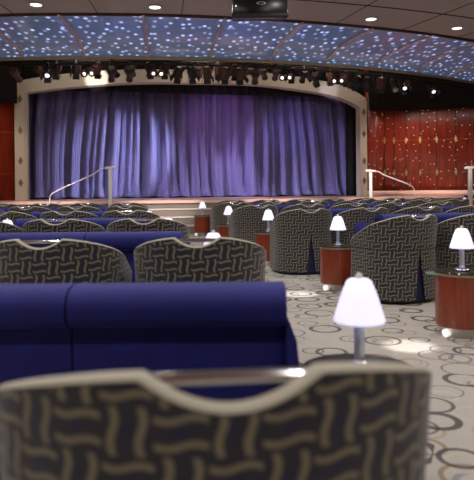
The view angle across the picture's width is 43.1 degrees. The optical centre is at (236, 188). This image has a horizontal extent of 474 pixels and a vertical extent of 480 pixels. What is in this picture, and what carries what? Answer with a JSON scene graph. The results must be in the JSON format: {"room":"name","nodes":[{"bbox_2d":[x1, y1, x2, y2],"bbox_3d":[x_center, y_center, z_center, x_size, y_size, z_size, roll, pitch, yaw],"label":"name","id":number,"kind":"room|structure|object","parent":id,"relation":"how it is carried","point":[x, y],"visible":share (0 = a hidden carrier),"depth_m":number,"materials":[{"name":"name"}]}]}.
{"room":"theater auditorium","nodes":[
{"label":"theater auditorium","id":0,"kind":"room"},
{"bbox_2d":[0,103,14,200],"bbox_3d":[-10.210,-2.281,6.936,3.261,7.000,23.685,-1,0,9],"label":"wall","id":1,"kind":"structure","parent":0,"point":[7,142],"depth_m":18.17,"materials":[{"name":"brown wood"}]},
{"bbox_2d":[0,61,16,102],"bbox_3d":[-8.647,-4.170,16.662,4.927,3.250,0.519,0,0,-42],"label":"trim","id":2,"kind":"structure","parent":1,"relation":"attached to","point":[8,84],"depth_m":17.96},
{"bbox_2d":[0,13,473,40],"bbox_3d":[-0.374,-3.605,14.211,21.491,0.035,3.217,-1,0,-11],"label":"trim","id":3,"kind":"structure","parent":1,"relation":"attached to","point":[10,13],"depth_m":12.52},
{"bbox_2d":[17,59,363,198],"bbox_3d":[-0.225,-2.368,21.331,18.600,7.000,2.736,-1,0,-12],"label":"wall","id":4,"kind":"structure","parent":0,"point":[27,72],"depth_m":19.49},
{"bbox_2d":[59,85,324,96],"bbox_3d":[-1.209,-3.540,19.885,11.406,0.840,0.081,-1,0,-12],"label":"drape","id":5,"kind":"object","parent":4,"relation":"attached to","point":[181,89],"visible":0.28,"depth_m":19.89,"materials":[{"name":"black fabric"}]},
{"bbox_2d":[0,0,473,38],"bbox_3d":[0.230,-3.692,7.056,21.765,0.140,24.113,-1,0,0],"label":"ceiling","id":6,"kind":"structure","parent":0,"point":[297,10],"depth_m":12.18,"materials":[{"name":"paint"}]},
{"bbox_2d":[0,15,473,83],"bbox_3d":[0.128,-3.389,14.860,18.253,0.485,4.218,0,0,-13],"label":"ceiling","id":7,"kind":"structure","parent":6,"relation":"attached to","point":[22,37],"depth_m":14.31,"materials":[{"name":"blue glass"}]},
{"bbox_2d":[0,60,436,84],"bbox_3d":[0.037,-3.470,17.569,14.373,0.060,1.779,-1,0,-15],"label":"pipe","id":8,"kind":"object","parent":7,"relation":"hanging from","point":[53,61],"visible":0.84,"depth_m":16.39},
{"bbox_2d":[51,60,61,79],"bbox_3d":[-4.909,-3.207,16.270,0.320,0.530,0.464,-1,0,-31],"label":"stage light","id":9,"kind":"object","parent":8,"relation":"hanging from","point":[57,69],"visible":0.62,"depth_m":16.19,"materials":[{"name":"black"}]},
{"bbox_2d":[70,59,81,79],"bbox_3d":[-4.359,-3.212,16.247,0.320,0.530,0.464,-1,0,-17],"label":"stage light","id":10,"kind":"object","parent":8,"relation":"hanging from","point":[75,71],"visible":0.77,"depth_m":16.17,"materials":[{"name":"black"}]},
{"bbox_2d":[90,59,101,78],"bbox_3d":[-3.800,-3.213,16.238,0.320,0.538,0.421,0,0,-37],"label":"stage light","id":11,"kind":"object","parent":8,"relation":"hanging from","point":[98,68],"visible":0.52,"depth_m":16.14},
{"bbox_2d":[145,60,157,78],"bbox_3d":[-2.355,-3.230,16.306,0.320,0.530,0.464,0,0,17],"label":"stage light","id":12,"kind":"object","parent":8,"relation":"hanging from","point":[147,67],"visible":0.44,"depth_m":16.22,"materials":[{"name":"black"}]},
{"bbox_2d":[159,60,169,79],"bbox_3d":[-1.974,-3.233,16.350,0.320,0.530,0.464,0,0,-9],"label":"stage light","id":13,"kind":"object","parent":8,"relation":"hanging from","point":[166,68],"visible":0.52,"depth_m":16.27,"materials":[{"name":"black"}]},
{"bbox_2d":[213,61,222,80],"bbox_3d":[-0.512,-3.242,16.598,0.320,0.538,0.421,-1,0,8],"label":"stage light","id":14,"kind":"object","parent":8,"relation":"hanging from","point":[215,69],"visible":0.56,"depth_m":16.50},
{"bbox_2d":[229,62,236,80],"bbox_3d":[-0.085,-3.245,16.699,0.320,0.538,0.421,0,0,-11],"label":"stage light","id":15,"kind":"object","parent":8,"relation":"hanging from","point":[232,70],"visible":0.54,"depth_m":16.61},
{"bbox_2d":[258,63,267,80],"bbox_3d":[0.753,-3.292,16.924,0.284,0.459,0.465,-1,0,13],"label":"stage light","id":16,"kind":"object","parent":8,"relation":"hanging from","point":[263,71],"visible":0.73,"depth_m":16.82,"materials":[{"name":"black"}]},
{"bbox_2d":[271,63,280,80],"bbox_3d":[1.103,-3.295,17.041,0.284,0.459,0.465,-1,0,-5],"label":"stage light","id":17,"kind":"object","parent":8,"relation":"hanging from","point":[276,72],"visible":0.76,"depth_m":16.95,"materials":[{"name":"black"}]},
{"bbox_2d":[285,64,296,83],"bbox_3d":[1.558,-3.264,17.189,0.320,0.530,0.464,-1,0,-9],"label":"stage light","id":18,"kind":"object","parent":8,"relation":"hanging from","point":[293,72],"visible":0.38,"depth_m":17.12,"materials":[{"name":"black"}]},
{"bbox_2d":[299,65,308,83],"bbox_3d":[1.919,-3.286,17.330,0.284,0.492,0.454,-1,0,-9],"label":"stage light","id":19,"kind":"object","parent":8,"relation":"hanging from","point":[304,74],"visible":0.83,"depth_m":17.24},
{"bbox_2d":[326,68,337,85],"bbox_3d":[2.778,-3.270,17.678,0.320,0.538,0.421,0,0,30],"label":"stage light","id":20,"kind":"object","parent":8,"relation":"hanging from","point":[329,76],"visible":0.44,"depth_m":17.59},
{"bbox_2d":[340,69,350,86],"bbox_3d":[3.250,-3.275,17.921,0.320,0.538,0.421,0,0,2],"label":"stage light","id":21,"kind":"object","parent":8,"relation":"hanging from","point":[347,77],"visible":0.58,"depth_m":17.81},
{"bbox_2d":[390,75,399,91],"bbox_3d":[4.965,-3.294,18.896,0.320,0.530,0.464,0,0,28],"label":"stage light","id":22,"kind":"object","parent":8,"relation":"hanging from","point":[394,83],"visible":0.84,"depth_m":18.81,"materials":[{"name":"black"}]},
{"bbox_2d":[0,63,463,88],"bbox_3d":[0.272,-3.192,16.701,15.236,0.060,1.882,-1,0,-15],"label":"pipe","id":23,"kind":"object","parent":7,"relation":"hanging from","point":[43,64],"visible":1,"depth_m":15.62,"materials":[{"name":"metal"}]},
{"bbox_2d":[9,63,22,82],"bbox_3d":[-5.661,-2.956,15.401,0.284,0.459,0.465,0,0,3],"label":"stage light","id":24,"kind":"object","parent":23,"relation":"hanging from","point":[14,72],"visible":1,"depth_m":15.29,"materials":[{"name":"black"}]},
{"bbox_2d":[39,63,53,82],"bbox_3d":[-4.810,-2.928,15.239,0.320,0.530,0.464,0,0,-5],"label":"stage light","id":25,"kind":"object","parent":23,"relation":"hanging from","point":[47,73],"visible":1,"depth_m":15.21,"materials":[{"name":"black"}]},
{"bbox_2d":[81,62,95,76],"bbox_3d":[-3.762,-3.012,15.249,0.376,0.381,0.225,-1,0,13],"label":"stage light","id":26,"kind":"object","parent":23,"relation":"hanging from","point":[92,72],"visible":1,"depth_m":15.20,"materials":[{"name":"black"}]},
{"bbox_2d":[106,62,116,82],"bbox_3d":[-3.203,-2.961,15.306,0.284,0.492,0.454,0,0,-13],"label":"stage light","id":27,"kind":"object","parent":23,"relation":"hanging from","point":[111,70],"visible":1,"depth_m":15.20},
{"bbox_2d":[124,62,134,82],"bbox_3d":[-2.752,-2.965,15.329,0.284,0.492,0.454,0,0,-10],"label":"stage light","id":28,"kind":"object","parent":23,"relation":"hanging from","point":[129,70],"visible":1,"depth_m":15.22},
{"bbox_2d":[150,62,164,76],"bbox_3d":[-2.046,-3.027,15.344,0.376,0.381,0.225,-1,0,-15],"label":"stage light","id":29,"kind":"object","parent":23,"relation":"hanging from","point":[153,73],"visible":1,"depth_m":15.29,"materials":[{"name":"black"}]},
{"bbox_2d":[169,62,182,83],"bbox_3d":[-1.540,-2.957,15.447,0.320,0.530,0.464,-1,0,-22],"label":"stage light","id":30,"kind":"object","parent":23,"relation":"hanging from","point":[176,74],"visible":1,"depth_m":15.37,"materials":[{"name":"black"}]},
{"bbox_2d":[187,63,199,83],"bbox_3d":[-1.148,-2.960,15.504,0.320,0.530,0.464,-1,0,10],"label":"stage light","id":31,"kind":"object","parent":23,"relation":"hanging from","point":[192,75],"visible":1,"depth_m":15.43,"materials":[{"name":"black"}]},
{"bbox_2d":[202,63,213,83],"bbox_3d":[-0.766,-2.959,15.579,0.320,0.538,0.421,-1,0,4],"label":"stage light","id":32,"kind":"object","parent":23,"relation":"hanging from","point":[206,71],"visible":1,"depth_m":15.49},
{"bbox_2d":[217,64,229,84],"bbox_3d":[-0.334,-2.963,15.666,0.320,0.538,0.421,-1,0,-14],"label":"stage light","id":33,"kind":"object","parent":23,"relation":"hanging from","point":[225,71],"visible":1,"depth_m":15.57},
{"bbox_2d":[235,64,248,84],"bbox_3d":[0.108,-2.967,15.757,0.320,0.538,0.421,0,0,25],"label":"stage light","id":34,"kind":"object","parent":23,"relation":"hanging from","point":[240,74],"visible":1,"depth_m":15.66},
{"bbox_2d":[250,65,260,84],"bbox_3d":[0.481,-2.993,15.859,0.284,0.492,0.454,0,0,-2],"label":"stage light","id":35,"kind":"object","parent":23,"relation":"hanging from","point":[254,73],"visible":1,"depth_m":15.76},
{"bbox_2d":[279,67,292,80],"bbox_3d":[1.313,-3.056,16.057,0.376,0.381,0.225,0,0,10],"label":"stage light","id":36,"kind":"object","parent":23,"relation":"hanging from","point":[289,77],"visible":1,"depth_m":16.00,"materials":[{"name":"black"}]},
{"bbox_2d":[310,69,320,87],"bbox_3d":[2.153,-3.008,16.392,0.284,0.492,0.454,-1,0,17],"label":"stage light","id":37,"kind":"object","parent":23,"relation":"hanging from","point":[314,76],"visible":1,"depth_m":16.28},
{"bbox_2d":[331,70,344,83],"bbox_3d":[2.799,-3.069,16.615,0.376,0.381,0.225,0,0,13],"label":"stage light","id":38,"kind":"object","parent":23,"relation":"hanging from","point":[334,80],"visible":1,"depth_m":16.56,"materials":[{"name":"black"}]},
{"bbox_2d":[347,72,360,90],"bbox_3d":[3.316,-2.999,16.894,0.320,0.530,0.464,0,0,-24],"label":"stage light","id":39,"kind":"object","parent":23,"relation":"hanging from","point":[355,81],"visible":1,"depth_m":16.81,"materials":[{"name":"black"}]},
{"bbox_2d":[363,73,373,91],"bbox_3d":[3.732,-3.003,17.087,0.320,0.530,0.464,-1,0,14],"label":"stage light","id":40,"kind":"object","parent":23,"relation":"hanging from","point":[367,81],"visible":1,"depth_m":17.01,"materials":[{"name":"black"}]},
{"bbox_2d":[375,74,385,92],"bbox_3d":[4.154,-3.002,17.317,0.320,0.538,0.421,-1,0,7],"label":"stage light","id":41,"kind":"object","parent":23,"relation":"hanging from","point":[381,82],"visible":1,"depth_m":17.23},
{"bbox_2d":[399,77,410,94],"bbox_3d":[4.936,-3.013,17.685,0.320,0.530,0.464,0,0,3],"label":"stage light","id":42,"kind":"object","parent":23,"relation":"hanging from","point":[404,86],"visible":1,"depth_m":17.66,"materials":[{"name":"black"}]},
{"bbox_2d":[428,81,440,97],"bbox_3d":[6.003,-3.023,18.392,0.320,0.530,0.464,0,0,-11],"label":"stage light","id":43,"kind":"object","parent":23,"relation":"hanging from","point":[432,90],"visible":1,"depth_m":18.37,"materials":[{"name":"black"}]},
{"bbox_2d":[0,0,473,36],"bbox_3d":[2.145,-3.638,10.153,30.856,0.024,12.048,-1,0,-15],"label":"trim","id":44,"kind":"structure","parent":6,"relation":"attached to","point":[89,0],"depth_m":12.15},
{"bbox_2d":[232,0,287,20],"bbox_3d":[0.341,-3.093,9.123,0.850,1.060,0.275,-1,0,0],"label":"projector","id":45,"kind":"object","parent":6,"relation":"hanging from","point":[242,10],"visible":1,"depth_m":9.00,"materials":[{"name":"black"}]},
{"bbox_2d":[190,234,473,479],"bbox_3d":[0.510,1.176,9.500,23.000,0.100,29.000,-1,0,0],"label":"floor","id":46,"kind":"structure","parent":0,"point":[410,333],"depth_m":4.20,"materials":[{"name":"carpet"}]},
{"bbox_2d":[0,222,21,232],"bbox_3d":[-2.482,0.721,5.851,0.799,0.861,0.679,0,0,-2],"label":"tub chair","id":47,"kind":"object","parent":46,"relation":"on","point":[4,227],"visible":0.09,"depth_m":5.66,"materials":[{"name":"fabric"}]},
{"bbox_2d":[0,203,24,207],"bbox_3d":[-4.714,0.741,12.451,0.799,0.861,0.679,-1,0,0],"label":"tub chair","id":48,"kind":"object","parent":46,"relation":"on","point":[10,205],"visible":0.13,"depth_m":12.14,"materials":[{"name":"fabric"}]},
{"bbox_2d":[0,211,37,224],"bbox_3d":[-3.045,0.726,8.031,0.799,0.861,0.679,0,0,1],"label":"tub chair","id":49,"kind":"object","parent":46,"relation":"on","point":[13,216],"visible":0.16,"depth_m":7.73,"materials":[{"name":"fabric"}]},
{"bbox_2d":[8,206,51,214],"bbox_3d":[-3.494,0.730,10.251,0.799,0.861,0.679,-1,0,0],"label":"tub chair","id":50,"kind":"object","parent":46,"relation":"on","point":[30,210],"visible":0.15,"depth_m":9.94,"materials":[{"name":"fabric"}]},
{"bbox_2d":[29,203,63,207],"bbox_3d":[-3.893,0.734,12.451,0.799,0.861,0.679,0,0,-1],"label":"tub chair","id":51,"kind":"object","parent":46,"relation":"on","point":[36,204],"visible":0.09,"depth_m":12.14,"materials":[{"name":"fabric"}]},
{"bbox_2d":[22,219,106,231],"bbox_3d":[-1.674,0.714,5.851,0.799,0.861,0.679,-1,0,0],"label":"tub chair","id":52,"kind":"object","parent":46,"relation":"on","point":[39,225],"visible":0.2,"depth_m":5.55,"materials":[{"name":"fabric"}]},
{"bbox_2d":[0,239,131,283],"bbox_3d":[-1.071,0.709,3.611,0.799,0.861,0.679,0,0,2],"label":"tub chair","id":53,"kind":"object","parent":46,"relation":"on","point":[66,260],"visible":0.38,"depth_m":3.31,"materials":[{"name":"fabric"}]},
{"bbox_2d":[40,211,98,218],"bbox_3d":[-2.223,0.719,8.031,0.799,0.861,0.679,0,0,-1],"label":"tub chair","id":54,"kind":"object","parent":46,"relation":"on","point":[51,214],"visible":0.16,"depth_m":7.73,"materials":[{"name":"fabric"}]},
{"bbox_2d":[56,206,101,210],"bbox_3d":[-2.673,0.723,10.251,0.799,0.861,0.679,0,0,-1],"label":"tub chair","id":55,"kind":"object","parent":46,"relation":"on","point":[65,208],"visible":0.12,"depth_m":9.95,"materials":[{"name":"fabric"}]},
{"bbox_2d":[15,218,146,230],"bbox_3d":[-1.774,0.746,7.105,1.554,0.800,0.670,-1,0,0],"label":"velvet sofa","id":56,"kind":"object","parent":46,"relation":"on","point":[103,222],"visible":0.1,"depth_m":6.79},
{"bbox_2d":[31,211,130,218],"bbox_3d":[-2.344,0.750,9.275,1.554,0.800,0.670,-1,0,0],"label":"velvet sofa","id":57,"kind":"object","parent":46,"relation":"on","point":[97,213],"visible":0.02,"depth_m":8.96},
{"bbox_2d":[49,166,115,206],"bbox_3d":[-3.989,0.301,15.498,1.699,1.728,0.118,0,0,-4],"label":"handrail","id":58,"kind":"object","parent":46,"relation":"on","point":[109,168],"visible":0.82,"depth_m":15.52,"materials":[{"name":"metal"}]},
{"bbox_2d":[46,207,124,210],"bbox_3d":[-2.844,0.755,11.475,1.554,0.800,0.670,-1,0,0],"label":"velvet sofa","id":59,"kind":"object","parent":46,"relation":"on","point":[50,208],"visible":0.02,"depth_m":11.16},
{"bbox_2d":[70,203,105,206],"bbox_3d":[-3.064,0.726,12.451,0.799,0.861,0.679,-1,0,0],"label":"tub chair","id":60,"kind":"object","parent":46,"relation":"on","point":[75,204],"visible":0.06,"depth_m":12.15,"materials":[{"name":"fabric"}]},
{"bbox_2d":[0,231,190,282],"bbox_3d":[-1.154,0.740,4.875,1.554,0.800,0.670,-1,0,0],"label":"velvet sofa","id":61,"kind":"object","parent":46,"relation":"on","point":[126,243],"visible":0.11,"depth_m":4.56,"materials":[{"name":"fabric"}]},
{"bbox_2d":[105,205,149,212],"bbox_3d":[-1.854,0.716,10.251,0.799,0.861,0.679,-1,0,0],"label":"tub chair","id":62,"kind":"object","parent":46,"relation":"on","point":[133,207],"visible":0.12,"depth_m":9.95,"materials":[{"name":"fabric"}]},
{"bbox_2d":[109,202,147,208],"bbox_3d":[-2.244,0.719,12.451,0.799,0.861,0.679,-1,0,0],"label":"tub chair","id":63,"kind":"object","parent":46,"relation":"on","point":[132,203],"visible":0.09,"depth_m":12.15,"materials":[{"name":"fabric"}]},
{"bbox_2d":[101,210,159,222],"bbox_3d":[-1.414,0.712,8.031,0.799,0.861,0.679,-1,0,0],"label":"tub chair","id":64,"kind":"object","parent":46,"relation":"on","point":[138,213],"visible":0.2,"depth_m":7.73,"materials":[{"name":"fabric"}]},
{"bbox_2d":[106,218,189,242],"bbox_3d":[-0.863,0.707,5.851,0.799,0.861,0.679,0,0,-1],"label":"tub chair","id":65,"kind":"object","parent":46,"relation":"on","point":[158,224],"visible":0.2,"depth_m":5.55,"materials":[{"name":"fabric"}]},
{"bbox_2d":[0,281,298,400],"bbox_3d":[-0.564,0.735,2.310,1.554,0.800,0.670,-1,0,0],"label":"velvet sofa","id":66,"kind":"object","parent":46,"relation":"on","point":[47,329],"visible":0.48,"depth_m":2.06,"materials":[{"name":"fabric"}]},
{"bbox_2d":[149,208,210,233],"bbox_3d":[-0.576,0.830,15.660,4.600,0.610,1.118,-1,0,-12],"label":"steps","id":67,"kind":"structure","parent":46,"relation":"on","point":[185,216],"depth_m":15.53,"materials":[{"name":"carpet"}]},
{"bbox_2d":[134,237,265,282],"bbox_3d":[-0.219,0.702,3.631,0.799,0.861,0.679,-1,0,0],"label":"tub chair","id":68,"kind":"object","parent":46,"relation":"on","point":[223,259],"visible":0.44,"depth_m":3.33,"materials":[{"name":"fabric"}]},
{"bbox_2d":[194,215,209,235],"bbox_3d":[-0.832,0.894,14.500,0.416,0.486,0.416,0,0,8],"label":"table","id":69,"kind":"object","parent":46,"relation":"on","point":[201,222],"visible":0.9,"depth_m":14.33,"materials":[{"name":"wood"}]},
{"bbox_2d":[0,362,431,479],"bbox_3d":[-0.038,0.700,1.217,0.847,0.861,0.706,-1,0,-6],"label":"tub chair","id":70,"kind":"object","parent":46,"relation":"on","point":[332,420],"visible":1,"depth_m":0.90,"materials":[{"name":"fabric"}]},
{"bbox_2d":[217,224,228,237],"bbox_3d":[-0.147,0.888,10.750,0.416,0.486,0.416,0,0,8],"label":"table","id":71,"kind":"object","parent":46,"relation":"on","point":[223,229],"visible":0.23,"depth_m":10.57,"materials":[{"name":"wood"}]},
{"bbox_2d":[224,205,231,223],"bbox_3d":[-0.151,0.473,10.750,0.182,0.344,0.182,0,0,-40],"label":"table lamp","id":72,"kind":"object","parent":71,"relation":"on","point":[228,210],"visible":0.72,"depth_m":10.70,"materials":[{"name":"fabric"}]},
{"bbox_2d":[210,202,249,232],"bbox_3d":[-0.111,0.701,12.002,0.799,0.861,0.679,-1,0,-15],"label":"tub chair","id":73,"kind":"object","parent":46,"relation":"on","point":[217,216],"visible":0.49,"depth_m":11.72,"materials":[{"name":"fabric"}]},
{"bbox_2d":[0,195,463,208],"bbox_3d":[-0.801,0.727,19.120,16.800,0.820,6.140,-1,0,-12],"label":"stage","id":74,"kind":"object","parent":46,"relation":"on","point":[153,202],"visible":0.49,"depth_m":16.93,"materials":[{"name":"wood"}]},
{"bbox_2d":[29,91,345,198],"bbox_3d":[-1.301,-1.675,20.404,11.519,3.952,0.796,-1,0,-12],"label":"stage curtain","id":75,"kind":"object","parent":74,"relation":"on","point":[167,145],"visible":0.86,"depth_m":20.40,"materials":[{"name":"fabric"}]},
{"bbox_2d":[14,69,367,199],"bbox_3d":[-1.176,-1.752,19.533,11.460,4.145,0.386,-1,0,-12],"label":"arch","id":76,"kind":"object","parent":74,"relation":"on","point":[26,87],"visible":0.81,"depth_m":18.99,"materials":[{"name":"beige paint"}]},
{"bbox_2d":[345,103,356,195],"bbox_3d":[4.115,-1.446,21.064,0.637,3.420,0.081,-1,0,-12],"label":"drape","id":77,"kind":"object","parent":74,"relation":"on","point":[350,112],"visible":0.55,"depth_m":21.03,"materials":[{"name":"black fabric"}]},
{"bbox_2d":[228,204,277,242],"bbox_3d":[0.300,0.697,10.053,0.799,0.861,0.679,-1,0,-16],"label":"tub chair","id":78,"kind":"object","parent":46,"relation":"on","point":[243,221],"visible":0.5,"depth_m":9.75,"materials":[{"name":"fabric"}]},
{"bbox_2d":[255,231,269,265],"bbox_3d":[0.468,0.883,8.860,0.416,0.486,0.416,0,0,8],"label":"table","id":79,"kind":"object","parent":46,"relation":"on","point":[262,238],"visible":0.35,"depth_m":8.67,"materials":[{"name":"wood"}]},
{"bbox_2d":[262,208,273,231],"bbox_3d":[0.464,0.468,8.860,0.182,0.344,0.182,0,0,-40],"label":"table lamp","id":80,"kind":"object","parent":79,"relation":"on","point":[268,215],"visible":0.84,"depth_m":8.81,"materials":[{"name":"fabric"}]},
{"bbox_2d":[258,201,290,204],"bbox_3d":[0.712,0.694,12.254,0.800,0.861,0.679,0,0,-15],"label":"tub chair","id":81,"kind":"object","parent":46,"relation":"on","point":[270,202],"visible":0.1,"depth_m":11.95,"materials":[{"name":"fabric"}]},
{"bbox_2d":[256,205,330,213],"bbox_3d":[1.011,0.721,11.561,1.554,0.800,0.670,0,0,-17],"label":"velvet sofa","id":82,"kind":"object","parent":46,"relation":"on","point":[280,207],"visible":0.05,"depth_m":11.24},
{"bbox_2d":[269,208,331,274],"bbox_3d":[0.883,0.692,8.052,0.799,0.861,0.679,0,0,-14],"label":"tub chair","id":83,"kind":"object","parent":46,"relation":"on","point":[296,235],"visible":0.9,"depth_m":7.77,"materials":[{"name":"fabric"}]},
{"bbox_2d":[279,204,324,213],"bbox_3d":[1.121,0.690,10.304,0.800,0.861,0.679,0,0,-15],"label":"tub chair","id":84,"kind":"object","parent":46,"relation":"on","point":[298,206],"visible":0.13,"depth_m":10.01,"materials":[{"name":"fabric"}]},
{"bbox_2d":[296,201,329,204],"bbox_3d":[1.535,0.686,12.506,0.799,0.861,0.679,-1,0,-17],"label":"tub chair","id":85,"kind":"object","parent":46,"relation":"on","point":[306,202],"visible":0.1,"depth_m":12.21,"materials":[{"name":"fabric"}]},
{"bbox_2d":[319,243,350,290],"bbox_3d":[1.128,0.877,6.680,0.416,0.486,0.416,0,0,8],"label":"table","id":86,"kind":"object","parent":46,"relation":"on","point":[335,261],"visible":0.75,"depth_m":6.50,"materials":[{"name":"wood"}]},
{"bbox_2d":[330,214,345,245],"bbox_3d":[1.124,0.462,6.680,0.182,0.344,0.182,0,0,-40],"label":"table lamp","id":87,"kind":"object","parent":86,"relation":"on","point":[337,224],"visible":1,"depth_m":6.63,"materials":[{"name":"fabric"}]},
{"bbox_2d":[307,208,375,217],"bbox_3d":[1.596,0.716,9.561,1.554,0.800,0.670,0,0,-17],"label":"velvet sofa","id":88,"kind":"object","parent":46,"relation":"on","point":[334,211],"visible":0.03,"depth_m":9.22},
{"bbox_2d":[331,200,365,206],"bbox_3d":[2.359,0.679,12.758,0.799,0.861,0.679,0,0,-18],"label":"tub chair","id":89,"kind":"object","parent":46,"relation":"on","point":[347,201],"visible":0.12,"depth_m":12.46,"materials":[{"name":"fabric"}]},
{"bbox_2d":[329,203,369,208],"bbox_3d":[1.945,0.683,10.556,0.799,0.861,0.679,0,0,-17],"label":"tub chair","id":90,"kind":"object","parent":46,"relation":"on","point":[346,205],"visible":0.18,"depth_m":10.25,"materials":[{"name":"fabric"}]},
{"bbox_2d":[302,353,408,365],"bbox_3d":[0.436,0.883,2.120,0.416,0.486,0.416,0,0,8],"label":"table","id":91,"kind":"object","parent":46,"relation":"on","point":[347,357],"visible":0.16,"depth_m":2.25,"materials":[{"name":"brown wood"}]},
{"bbox_2d":[333,272,385,361],"bbox_3d":[0.432,0.468,2.120,0.182,0.344,0.182,0,0,-40],"label":"table lamp","id":92,"kind":"object","parent":91,"relation":"on","point":[359,307],"visible":0.73,"depth_m":2.07,"materials":[{"name":"fabric"}]},
{"bbox_2d":[331,207,388,243],"bbox_3d":[1.708,0.685,8.305,0.799,0.861,0.679,-1,0,-18],"label":"tub chair","id":93,"kind":"object","parent":46,"relation":"on","point":[350,217],"visible":0.26,"depth_m":8.00,"materials":[{"name":"fabric"}]},
{"bbox_2d":[370,200,401,203],"bbox_3d":[3.179,0.672,13.008,0.799,0.861,0.679,-1,0,-15],"label":"tub chair","id":94,"kind":"object","parent":46,"relation":"on","point":[380,201],"visible":0.12,"depth_m":12.70,"materials":[{"name":"fabric"}]},
{"bbox_2d":[365,169,414,197],"bbox_3d":[4.302,0.281,16.772,1.455,1.622,0.131,-1,0,-7],"label":"handrail","id":95,"kind":"object","parent":46,"relation":"on","point":[366,170],"visible":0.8,"depth_m":16.67,"materials":[{"name":"metal"}]},
{"bbox_2d":[373,202,412,213],"bbox_3d":[2.766,0.676,10.807,0.799,0.861,0.679,0,0,-15],"label":"tub chair","id":96,"kind":"object","parent":46,"relation":"on","point":[391,206],"visible":0.1,"depth_m":10.48,"materials":[{"name":"fabric"}]},
{"bbox_2d":[350,214,436,304],"bbox_3d":[1.627,0.685,6.055,0.799,0.861,0.679,-1,0,-25],"label":"tub chair","id":97,"kind":"object","parent":46,"relation":"on","point":[396,254],"visible":0.94,"depth_m":5.76,"materials":[{"name":"fabric"}]},
{"bbox_2d":[354,212,473,235],"bbox_3d":[2.331,0.710,7.561,1.554,0.800,0.670,0,0,-17],"label":"velvet sofa","id":98,"kind":"object","parent":46,"relation":"on","point":[359,226],"visible":0.06,"depth_m":7.28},
{"bbox_2d":[391,206,442,213],"bbox_3d":[2.529,0.678,8.555,0.800,0.861,0.679,-1,0,-15],"label":"tub chair","id":99,"kind":"object","parent":46,"relation":"on","point":[435,209],"visible":0.17,"depth_m":8.24,"materials":[{"name":"fabric"}]},
{"bbox_2d":[409,199,435,206],"bbox_3d":[4.002,0.665,13.260,0.799,0.861,0.679,0,0,-16],"label":"tub chair","id":100,"kind":"object","parent":46,"relation":"on","point":[417,202],"visible":0.12,"depth_m":12.93,"materials":[{"name":"fabric"}]},
{"bbox_2d":[395,206,462,212],"bbox_3d":[3.241,0.702,10.064,1.554,0.800,0.670,0,0,-17],"label":"velvet sofa","id":101,"kind":"object","parent":46,"relation":"on","point":[445,208],"visible":0.02,"depth_m":9.77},
{"bbox_2d":[418,201,453,206],"bbox_3d":[3.590,0.668,11.059,0.799,0.861,0.679,-1,0,-17],"label":"tub chair","id":102,"kind":"object","parent":46,"relation":"on","point":[448,203],"visible":0.06,"depth_m":10.74,"materials":[{"name":"fabric"}]},
{"bbox_2d":[426,267,473,338],"bbox_3d":[1.723,0.872,4.605,0.416,0.486,0.430,0,0,-40],"label":"table","id":103,"kind":"object","parent":46,"relation":"on","point":[454,290],"visible":0.99,"depth_m":4.45,"materials":[{"name":"wood"}]},
{"bbox_2d":[449,225,473,270],"bbox_3d":[1.724,0.457,4.600,0.182,0.344,0.182,0,0,-40],"label":"table lamp","id":104,"kind":"object","parent":103,"relation":"on","point":[461,240],"visible":1,"depth_m":4.55,"materials":[{"name":"fabric"}]},
{"bbox_2d":[439,198,468,205],"bbox_3d":[4.825,0.658,13.512,0.799,0.861,0.679,0,0,-18],"label":"tub chair","id":105,"kind":"object","parent":46,"relation":"on","point":[464,202],"visible":0.23,"depth_m":13.20,"materials":[{"name":"fabric"}]},
{"bbox_2d":[435,214,473,267],"bbox_3d":[2.442,0.678,6.304,0.799,0.861,0.679,-1,0,-16],"label":"tub chair","id":106,"kind":"object","parent":46,"relation":"on","point":[445,256],"visible":0.44,"depth_m":6.05,"materials":[{"name":"fabric"}]},
{"bbox_2d":[444,205,473,212],"bbox_3d":[3.353,0.670,8.807,0.799,0.861,0.679,-1,0,-17],"label":"tub chair","id":107,"kind":"object","parent":46,"relation":"on","point":[465,209],"visible":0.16,"depth_m":8.47,"materials":[{"name":"fabric"}]},
{"bbox_2d":[464,166,473,204],"bbox_3d":[7.258,0.215,17.405,1.415,1.702,0.170,0,0,-12],"label":"handrail","id":108,"kind":"object","parent":46,"relation":"on","point":[470,193],"visible":0.73,"depth_m":17.26,"materials":[{"name":"metal"}]},
{"bbox_3d":[-0.167,0.888,4.360,0.416,0.486,0.416,0,0,8],"label":"table","id":109,"kind":"object","parent":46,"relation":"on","visible":0},
{"bbox_2d":[204,230,219,244],"bbox_3d":[-0.171,0.473,4.360,0.182,0.344,0.182,0,0,-40],"label":"table lamp","id":110,"kind":"object","parent":109,"relation":"on","point":[213,234],"visible":0.25,"depth_m":4.32,"materials":[{"name":"fabric"}]},
{"bbox_2d":[364,70,473,205],"bbox_3d":[8.296,-2.442,18.861,8.451,7.000,1.983,-1,0,39],"label":"wall","id":111,"kind":"structure","parent":0,"point":[450,155],"depth_m":20.73,"materials":[{"name":"wood"}]},
{"bbox_2d":[384,109,455,190],"bbox_3d":[6.304,-1.250,20.726,2.390,2.850,0.221,-1,0,12],"label":"trim","id":112,"kind":"structure","parent":111,"relation":"attached to","point":[455,109],"depth_m":20.87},
{"bbox_2d":[367,138,473,172],"bbox_3d":[8.283,-1.125,18.813,8.308,1.134,1.894,-1,0,39],"label":"trim","id":113,"kind":"structure","parent":111,"relation":"attached to","point":[460,138],"depth_m":20.80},
{"bbox_2d":[367,190,473,195],"bbox_3d":[6.726,0.161,20.340,4.504,0.180,0.605,-1,0,14],"label":"baseboard","id":114,"kind":"structure","parent":111,"relation":"attached to","point":[403,192],"depth_m":20.68,"materials":[{"name":"brown wood"}]},
{"bbox_2d":[368,70,473,110],"bbox_3d":[8.177,-4.316,18.674,8.052,3.250,1.862,-1,0,39],"label":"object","id":115,"kind":"structure","parent":111,"relation":"attached to","point":[419,98],"depth_m":20.52,"materials":[{"name":"paint"}]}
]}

